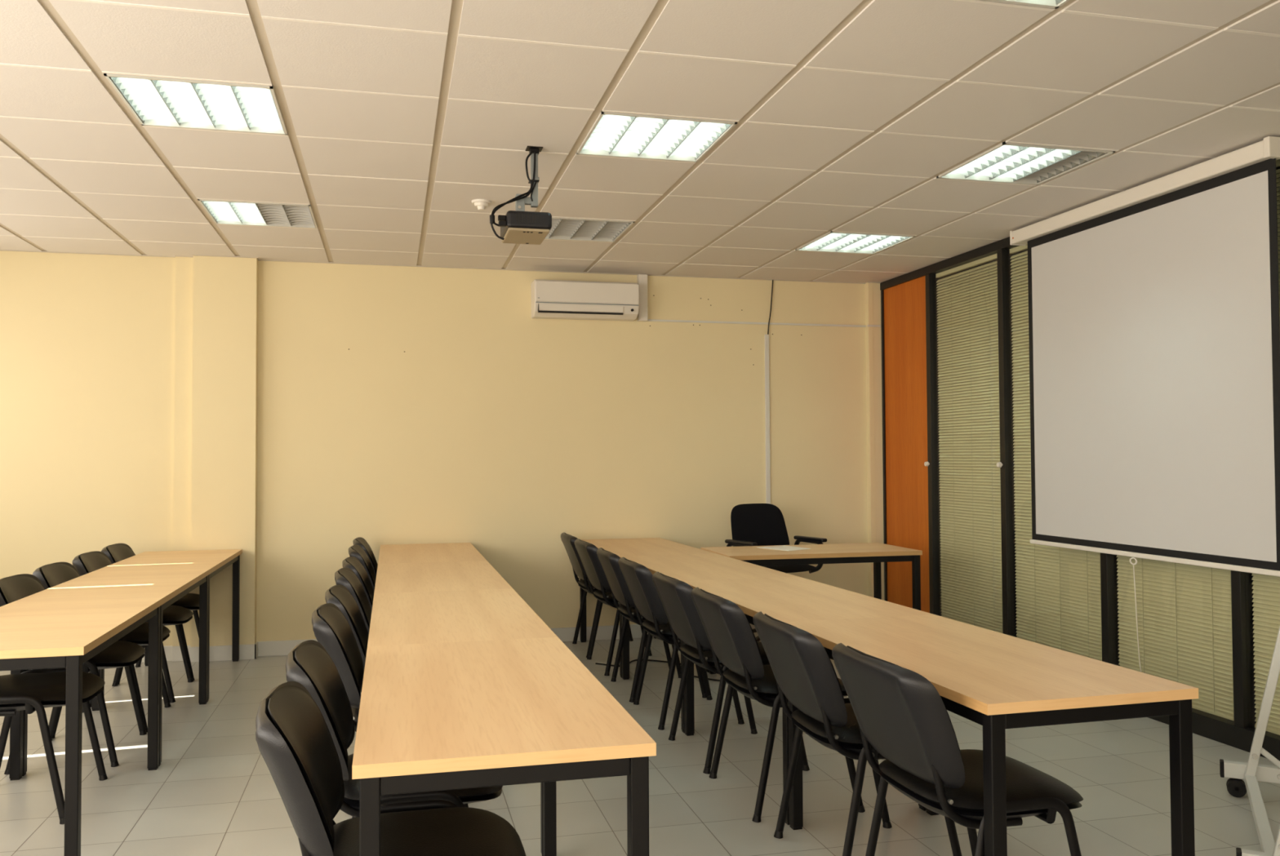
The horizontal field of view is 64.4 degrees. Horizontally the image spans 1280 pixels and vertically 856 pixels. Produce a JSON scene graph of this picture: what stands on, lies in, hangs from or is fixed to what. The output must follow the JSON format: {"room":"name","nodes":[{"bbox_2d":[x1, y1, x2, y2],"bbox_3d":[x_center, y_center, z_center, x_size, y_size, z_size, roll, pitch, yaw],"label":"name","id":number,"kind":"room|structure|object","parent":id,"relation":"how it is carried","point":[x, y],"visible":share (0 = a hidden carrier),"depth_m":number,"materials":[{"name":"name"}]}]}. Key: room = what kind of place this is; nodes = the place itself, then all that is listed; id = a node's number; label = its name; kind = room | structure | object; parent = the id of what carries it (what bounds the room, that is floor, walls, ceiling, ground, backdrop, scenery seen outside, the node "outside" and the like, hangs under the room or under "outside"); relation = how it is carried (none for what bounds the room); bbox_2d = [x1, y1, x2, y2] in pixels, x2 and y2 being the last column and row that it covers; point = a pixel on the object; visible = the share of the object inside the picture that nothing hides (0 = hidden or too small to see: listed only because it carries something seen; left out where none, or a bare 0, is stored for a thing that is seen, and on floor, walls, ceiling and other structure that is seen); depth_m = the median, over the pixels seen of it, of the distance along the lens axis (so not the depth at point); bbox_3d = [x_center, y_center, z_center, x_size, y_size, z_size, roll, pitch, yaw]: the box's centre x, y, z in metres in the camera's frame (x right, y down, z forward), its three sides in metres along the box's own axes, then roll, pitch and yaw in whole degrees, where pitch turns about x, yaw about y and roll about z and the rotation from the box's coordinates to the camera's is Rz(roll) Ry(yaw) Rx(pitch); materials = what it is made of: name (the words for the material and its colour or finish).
{"room":"classroom","nodes":[
{"label":"classroom","id":0,"kind":"room"},
{"bbox_2d":[0,250,884,647],"bbox_3d":[-1.341,0.085,7.329,7.500,2.950,0.290,0,-2,-14],"label":"wall","id":1,"kind":"structure","parent":0,"point":[286,415],"depth_m":7.19,"materials":[{"name":"beige paint"}]},
{"bbox_2d":[0,249,880,284],"bbox_3d":[-1.419,-1.156,7.237,6.900,0.008,0.102,0,-2,-14],"label":"trim","id":2,"kind":"structure","parent":1,"relation":"attached to","point":[175,256],"depth_m":7.21,"materials":[{"name":"white paint"}]},
{"bbox_2d":[141,623,755,662],"bbox_3d":[-1.405,1.507,7.163,6.900,0.100,0.102,0,-2,-14],"label":"baseboard","id":3,"kind":"structure","parent":1,"relation":"attached to","point":[274,648],"depth_m":6.92,"materials":[{"name":"white tile"}]},
{"bbox_2d":[530,279,639,321],"bbox_3d":[-0.400,-0.935,7.422,0.770,0.265,0.214,0,-2,-14],"label":"air conditioner","id":4,"kind":"object","parent":1,"relation":"attached to","point":[550,299],"visible":1,"depth_m":7.34,"materials":[{"name":"white plastic"}]},
{"bbox_2d":[636,274,648,321],"bbox_3d":[0.018,-0.974,7.606,0.068,0.349,0.060,0,-2,-14],"label":"pipe cover","id":5,"kind":"object","parent":1,"relation":"attached to","point":[642,279],"visible":0.96,"depth_m":7.58,"materials":[{"name":"white plastic"}]},
{"bbox_2d":[646,319,880,327],"bbox_3d":[0.974,-0.808,7.833,1.897,0.016,0.064,0,-2,-14],"label":"cable trunking","id":6,"kind":"object","parent":1,"relation":"attached to","point":[649,320],"visible":1,"depth_m":7.85,"materials":[{"name":"white plastic"}]},
{"bbox_2d":[764,334,770,504],"bbox_3d":[0.986,0.369,7.826,0.033,2.186,0.016,0,-2,-14],"label":"cable trunking","id":7,"kind":"object","parent":1,"relation":"attached to","point":[766,336],"visible":0.56,"depth_m":7.83,"materials":[{"name":"white plastic"}]},
{"bbox_2d":[0,0,1279,283],"bbox_3d":[-0.278,-1.448,2.999,7.500,0.337,9.290,0,-2,-14],"label":"ceiling","id":8,"kind":"structure","parent":0,"point":[398,116],"depth_m":4.10,"materials":[{"name":"tile"}]},
{"bbox_2d":[103,73,287,135],"bbox_3d":[-1.692,-1.292,3.941,0.566,0.098,0.566,0,-2,-14],"label":"ceiling light","id":9,"kind":"object","parent":8,"relation":"attached to","point":[163,102],"visible":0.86,"depth_m":3.96,"materials":[{"name":"metal"}]},
{"bbox_2d":[197,199,317,228],"bbox_3d":[-2.121,-1.241,5.688,0.566,0.098,0.566,0,-2,-14],"label":"ceiling light","id":10,"kind":"object","parent":8,"relation":"attached to","point":[221,212],"visible":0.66,"depth_m":5.73,"materials":[{"name":"metal"}]},
{"bbox_2d":[471,199,491,210],"bbox_3d":[-0.847,-1.188,5.421,0.104,0.050,0.104,0,-2,-14],"label":"smoke detector","id":11,"kind":"object","parent":8,"relation":"attached to","point":[481,204],"visible":1,"depth_m":5.39,"materials":[{"name":"white plastic"}]},
{"bbox_2d":[515,146,542,211],"bbox_3d":[-0.491,-1.090,4.492,0.117,0.306,0.070,0,-2,-14],"label":"bracket","id":12,"kind":"object","parent":8,"relation":"attached to","point":[520,204],"visible":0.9,"depth_m":4.48,"materials":[{"name":"grey metal"}]},
{"bbox_2d":[497,210,551,244],"bbox_3d":[-0.525,-0.891,4.523,0.232,0.089,0.292,0,-2,-14],"label":"projector","id":13,"kind":"object","parent":12,"relation":"hanging from","point":[517,227],"visible":0.98,"depth_m":4.40,"materials":[{"name":"grey plastic"}]},
{"bbox_2d":[489,151,539,239],"bbox_3d":[-0.550,-1.015,4.442,0.242,0.412,0.060,1,-2,-31],"label":"cables","id":14,"kind":"object","parent":13,"relation":"attached to","point":[531,191],"visible":1,"depth_m":4.45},
{"bbox_2d":[515,213,539,223],"bbox_3d":[-0.483,-0.906,4.385,0.102,0.040,0.002,0,-2,-14],"label":"grille","id":15,"kind":"object","parent":13,"relation":"attached to","point":[521,218],"depth_m":4.38,"materials":[{"name":"black plastic"}]},
{"bbox_2d":[544,217,635,242],"bbox_3d":[-0.372,-1.239,6.117,0.566,0.098,0.566,0,-2,-14],"label":"ceiling light","id":16,"kind":"object","parent":8,"relation":"attached to","point":[562,228],"visible":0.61,"depth_m":6.17,"materials":[{"name":"metal"}]},
{"bbox_2d":[576,110,737,162],"bbox_3d":[0.056,-1.290,4.369,0.566,0.098,0.566,0,-2,-14],"label":"ceiling light","id":17,"kind":"object","parent":8,"relation":"attached to","point":[618,135],"visible":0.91,"depth_m":4.39,"materials":[{"name":"metal"}]},
{"bbox_2d":[767,280,773,334],"bbox_3d":[1.011,-0.933,7.863,0.053,0.432,0.019,0,-2,-14],"label":"cable","id":18,"kind":"object","parent":8,"relation":"hanging from","point":[772,280],"visible":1,"depth_m":7.86,"materials":[{"name":"grey plastic"}]},
{"bbox_2d":[795,231,915,253],"bbox_3d":[1.376,-1.236,6.545,0.566,0.098,0.566,0,-2,-14],"label":"ceiling light","id":19,"kind":"object","parent":8,"relation":"attached to","point":[830,242],"visible":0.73,"depth_m":6.60,"materials":[{"name":"metal"}]},
{"bbox_2d":[937,141,1115,185],"bbox_3d":[1.804,-1.287,4.798,0.566,0.098,0.566,0,-2,-14],"label":"ceiling light","id":20,"kind":"object","parent":8,"relation":"attached to","point":[1005,162],"visible":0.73,"depth_m":4.82,"materials":[{"name":"metal"}]},
{"bbox_2d":[983,0,1069,8],"bbox_3d":[1.067,-1.339,2.764,0.566,0.098,0.566,0,-2,-14],"label":"ceiling light","id":21,"kind":"object","parent":8,"relation":"attached to","point":[1055,4],"visible":1,"depth_m":3.07,"materials":[{"name":"metal"}]},
{"bbox_2d":[0,632,1279,855],"bbox_3d":[-0.262,1.483,2.918,7.500,0.100,9.290,0,-2,-14],"label":"floor","id":22,"kind":"structure","parent":0,"point":[212,792],"depth_m":4.06,"materials":[{"name":"grey tile"}]},
{"bbox_2d":[0,668,107,824],"bbox_3d":[-2.444,1.068,3.976,0.589,0.816,0.558,0,-2,-14],"label":"chair","id":23,"kind":"object","parent":22,"relation":"on","point":[31,691],"visible":0.82,"depth_m":3.88,"materials":[{"name":"grey plastic"}]},
{"bbox_2d":[0,573,146,774],"bbox_3d":[-2.616,1.088,4.672,0.589,0.816,0.558,0,-2,-14],"label":"chair","id":24,"kind":"object","parent":22,"relation":"on","point":[120,654],"visible":0.32,"depth_m":4.61,"materials":[{"name":"grey plastic"}]},
{"bbox_2d":[0,597,164,855],"bbox_3d":[-2.241,1.098,3.805,0.602,0.740,1.208,0,-2,-14],"label":"table","id":25,"kind":"object","parent":22,"relation":"on","point":[58,634],"visible":0.99,"depth_m":3.65,"materials":[{"name":"brown wood"}]},
{"bbox_2d":[32,562,171,738],"bbox_3d":[-2.751,1.104,5.221,0.589,0.816,0.558,0,-2,-14],"label":"chair","id":26,"kind":"object","parent":22,"relation":"on","point":[50,575],"visible":0.2,"depth_m":5.11,"materials":[{"name":"grey plastic"}]},
{"bbox_2d":[13,568,211,776],"bbox_3d":[-2.529,1.132,4.977,0.602,0.740,1.208,0,-2,-14],"label":"table","id":27,"kind":"object","parent":22,"relation":"on","point":[172,585],"visible":0.49,"depth_m":4.98,"materials":[{"name":"brown wood"}]},
{"bbox_2d":[72,551,193,707],"bbox_3d":[-2.900,1.122,5.838,0.589,0.816,0.558,0,-2,-14],"label":"chair","id":28,"kind":"object","parent":22,"relation":"on","point":[87,562],"visible":0.3,"depth_m":5.80,"materials":[{"name":"grey plastic"}]},
{"bbox_2d":[101,543,199,684],"bbox_3d":[-3.034,1.138,6.386,0.589,0.816,0.558,0,-2,-14],"label":"chair","id":29,"kind":"object","parent":22,"relation":"on","point":[116,553],"visible":0.27,"depth_m":6.30,"materials":[{"name":"grey plastic"}]},
{"bbox_2d":[92,549,242,702],"bbox_3d":[-2.816,1.166,6.149,0.602,0.740,1.208,0,-2,-14],"label":"table","id":30,"kind":"object","parent":22,"relation":"on","point":[218,561],"visible":0.5,"depth_m":6.24,"materials":[{"name":"brown wood"}]},
{"bbox_2d":[324,584,368,692],"bbox_3d":[-0.994,1.066,4.198,0.589,0.816,0.558,0,-2,-14],"label":"chair","id":31,"kind":"object","parent":22,"relation":"on","point":[340,596],"visible":0.23,"depth_m":4.16,"materials":[{"name":"grey plastic"}]},
{"bbox_2d":[334,567,371,635],"bbox_3d":[-1.160,1.086,4.877,0.589,0.816,0.558,0,-2,-14],"label":"chair","id":32,"kind":"object","parent":22,"relation":"on","point":[346,577],"visible":0.31,"depth_m":4.80,"materials":[{"name":"grey plastic"}]},
{"bbox_2d":[342,556,373,611],"bbox_3d":[-1.285,1.102,5.428,0.589,0.816,0.558,0,-2,-14],"label":"chair","id":33,"kind":"object","parent":22,"relation":"on","point":[353,563],"visible":0.18,"depth_m":5.40,"materials":[{"name":"grey plastic"}]},
{"bbox_2d":[348,545,376,592],"bbox_3d":[-1.467,1.123,6.171,0.589,0.816,0.558,0,-2,-14],"label":"chair","id":34,"kind":"object","parent":22,"relation":"on","point":[357,552],"visible":0.23,"depth_m":5.98,"materials":[{"name":"grey plastic"}]},
{"bbox_2d":[352,537,377,575],"bbox_3d":[-1.610,1.141,6.774,0.589,0.816,0.558,0,-2,-14],"label":"chair","id":35,"kind":"object","parent":22,"relation":"on","point":[359,541],"visible":0.2,"depth_m":6.75,"materials":[{"name":"grey plastic"}]},
{"bbox_2d":[311,603,468,815],"bbox_3d":[-0.869,1.050,3.647,0.589,0.816,0.558,0,-2,-14],"label":"chair","id":36,"kind":"object","parent":22,"relation":"on","point":[331,629],"visible":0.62,"depth_m":3.41,"materials":[{"name":"grey plastic"}]},
{"bbox_2d":[255,681,525,855],"bbox_3d":[-0.560,1.012,2.323,0.589,0.816,0.558,0,-2,-14],"label":"chair","id":37,"kind":"object","parent":22,"relation":"on","point":[294,740],"visible":0.96,"depth_m":2.29,"materials":[{"name":"grey plastic"}]},
{"bbox_2d":[285,640,502,818],"bbox_3d":[-0.692,1.028,2.882,0.589,0.816,0.558,0,-2,-14],"label":"chair","id":38,"kind":"object","parent":22,"relation":"on","point":[308,664],"visible":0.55,"depth_m":2.71,"materials":[{"name":"grey plastic"}]},
{"bbox_2d":[377,542,486,564],"bbox_3d":[-1.355,1.169,6.527,0.622,0.740,1.310,0,-2,-14],"label":"table","id":39,"kind":"object","parent":22,"relation":"on","point":[452,552],"visible":0.41,"depth_m":6.44,"materials":[{"name":"brown wood"}]},
{"bbox_2d":[373,560,512,593],"bbox_3d":[-1.044,1.131,5.255,0.622,0.740,1.310,0,-2,-14],"label":"table","id":40,"kind":"object","parent":22,"relation":"on","point":[393,578],"visible":0.35,"depth_m":5.15,"materials":[{"name":"brown wood"}]},
{"bbox_2d":[367,588,557,855],"bbox_3d":[-0.733,1.095,3.983,0.622,0.740,1.310,0,-2,-14],"label":"table","id":41,"kind":"object","parent":22,"relation":"on","point":[486,615],"visible":0.34,"depth_m":3.82,"materials":[{"name":"brown wood"}]},
{"bbox_2d":[351,637,656,855],"bbox_3d":[-0.421,1.058,2.711,0.622,0.740,1.310,0,-2,-14],"label":"table","id":42,"kind":"object","parent":22,"relation":"on","point":[462,715],"visible":1,"depth_m":2.31,"materials":[{"name":"brown wood"}]},
{"bbox_2d":[560,532,645,657],"bbox_3d":[-0.249,1.143,7.123,0.589,0.816,0.558,0,-2,-14],"label":"chair","id":43,"kind":"object","parent":22,"relation":"on","point":[568,540],"visible":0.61,"depth_m":7.01,"materials":[{"name":"black plastic"}]},
{"bbox_2d":[574,538,671,675],"bbox_3d":[-0.112,1.127,6.564,0.589,0.816,0.558,0,-2,-15],"label":"chair","id":44,"kind":"object","parent":22,"relation":"on","point":[587,552],"visible":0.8,"depth_m":6.36,"materials":[{"name":"grey plastic"}]},
{"bbox_2d":[579,537,713,678],"bbox_3d":[0.010,1.171,6.881,0.622,0.740,1.281,0,-2,-15],"label":"table","id":45,"kind":"object","parent":22,"relation":"on","point":[644,546],"visible":0.27,"depth_m":6.86,"materials":[{"name":"brown wood"}]},
{"bbox_2d":[596,547,706,702],"bbox_3d":[0.059,1.107,5.887,0.589,0.816,0.558,0,-2,-13],"label":"chair","id":46,"kind":"object","parent":22,"relation":"on","point":[609,561],"visible":0.66,"depth_m":5.69,"materials":[{"name":"grey plastic"}]},
{"bbox_2d":[595,659,719,681],"bbox_3d":[0.312,1.519,6.343,1.297,0.010,0.504,-1,-2,19],"label":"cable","id":47,"kind":"object","parent":22,"relation":"on","point":[710,679],"visible":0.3,"depth_m":6.58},
{"bbox_2d":[618,557,744,730],"bbox_3d":[0.203,1.091,5.325,0.589,0.816,0.558,0,-2,-14],"label":"chair","id":48,"kind":"object","parent":22,"relation":"on","point":[647,602],"visible":0.72,"depth_m":5.12,"materials":[{"name":"grey plastic"}]},
{"bbox_2d":[619,553,797,733],"bbox_3d":[0.336,1.135,5.643,0.622,0.740,1.281,0,-2,-15],"label":"table","id":49,"kind":"object","parent":22,"relation":"on","point":[706,566],"visible":0.28,"depth_m":5.58,"materials":[{"name":"brown wood"}]},
{"bbox_2d":[652,572,768,774],"bbox_3d":[0.378,1.071,4.631,0.589,0.816,0.558,0,-2,-15],"label":"chair","id":50,"kind":"object","parent":22,"relation":"on","point":[674,594],"visible":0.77,"depth_m":4.46,"materials":[{"name":"grey plastic"}]},
{"bbox_2d":[724,503,826,641],"bbox_3d":[0.966,1.044,7.147,0.660,1.000,0.587,1,-2,-30],"label":"office chair","id":51,"kind":"object","parent":22,"relation":"on","point":[752,524],"visible":0.45,"depth_m":7.32,"materials":[{"name":"black fabric"}]},
{"bbox_2d":[690,586,865,822],"bbox_3d":[0.529,1.054,4.056,0.589,0.816,0.558,0,-2,-14],"label":"chair","id":52,"kind":"object","parent":22,"relation":"on","point":[731,638],"visible":0.76,"depth_m":3.85,"materials":[{"name":"grey plastic"}]},
{"bbox_2d":[682,576,933,825],"bbox_3d":[0.662,1.099,4.404,0.622,0.740,1.281,0,-2,-15],"label":"table","id":53,"kind":"object","parent":22,"relation":"on","point":[784,599],"visible":0.33,"depth_m":4.30,"materials":[{"name":"brown wood"}]},
{"bbox_2d":[701,542,922,610],"bbox_3d":[1.101,1.158,6.601,1.281,0.740,0.622,0,-2,-13],"label":"desk","id":54,"kind":"object","parent":22,"relation":"on","point":[877,553],"visible":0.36,"depth_m":6.43,"materials":[{"name":"brown wood"}]},
{"bbox_2d":[759,545,810,551],"bbox_3d":[0.957,0.788,6.663,0.241,0.002,0.306,1,-2,-35],"label":"paper sheets","id":55,"kind":"object","parent":54,"relation":"on","point":[784,548],"visible":1,"depth_m":6.66,"materials":[{"name":"white paper"}]},
{"bbox_2d":[752,611,961,855],"bbox_3d":[0.709,1.034,3.386,0.589,0.816,0.558,0,-2,-13],"label":"chair","id":56,"kind":"object","parent":22,"relation":"on","point":[805,674],"visible":0.78,"depth_m":3.20,"materials":[{"name":"grey plastic"}]},
{"bbox_2d":[831,643,1083,855],"bbox_3d":[0.874,1.017,2.797,0.589,0.816,0.558,0,-2,-15],"label":"chair","id":57,"kind":"object","parent":22,"relation":"on","point":[898,712],"visible":0.92,"depth_m":2.64,"materials":[{"name":"grey plastic"}]},
{"bbox_2d":[783,614,1198,855],"bbox_3d":[0.988,1.063,3.166,0.622,0.740,1.281,0,-2,-15],"label":"table","id":58,"kind":"object","parent":22,"relation":"on","point":[997,682],"visible":0.75,"depth_m":2.68,"materials":[{"name":"brown wood"}]},
{"bbox_2d":[1219,626,1279,855],"bbox_3d":[2.276,0.459,3.456,0.512,1.950,1.122,-1,-2,27],"label":"stand","id":59,"kind":"object","parent":22,"relation":"on","point":[1252,772],"visible":1,"depth_m":3.92,"materials":[{"name":"white metal"}]},
{"bbox_2d":[880,166,1279,761],"bbox_3d":[3.064,-0.037,3.777,0.235,2.950,8.890,0,-2,-14],"label":"wall","id":60,"kind":"structure","parent":0,"point":[908,301],"depth_m":7.31,"materials":[{"name":"black metal"}]},
{"bbox_2d":[924,253,1002,633],"bbox_3d":[2.204,0.153,6.916,0.104,2.552,0.882,0,-2,-14],"label":"blind","id":61,"kind":"object","parent":60,"relation":"attached to","point":[971,585],"visible":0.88,"depth_m":6.90,"materials":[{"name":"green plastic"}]},
{"bbox_2d":[996,244,1102,661],"bbox_3d":[2.421,0.127,6.029,0.104,2.552,0.908,0,-2,-14],"label":"blind","id":62,"kind":"object","parent":60,"relation":"attached to","point":[1059,593],"visible":0.4,"depth_m":6.20,"materials":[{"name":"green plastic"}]},
{"bbox_2d":[1009,136,1279,671],"bbox_3d":[2.524,0.004,5.231,0.108,2.455,1.876,0,-2,-14],"label":"projection screen","id":63,"kind":"object","parent":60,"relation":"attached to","point":[1154,323],"visible":1,"depth_m":4.98,"materials":[{"name":"white fabric"}]},
{"bbox_2d":[1116,555,1234,720],"bbox_3d":[2.684,0.101,5.128,0.024,2.552,0.812,0,-2,-14],"label":"blind","id":64,"kind":"object","parent":60,"relation":"attached to","point":[1184,611],"visible":0.27,"depth_m":5.06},
{"bbox_2d":[1251,159,1279,735],"bbox_3d":[2.897,0.076,4.259,0.024,2.552,0.822,0,-2,-14],"label":"blind","id":65,"kind":"object","parent":60,"relation":"attached to","point":[1266,588],"visible":0.27,"depth_m":4.56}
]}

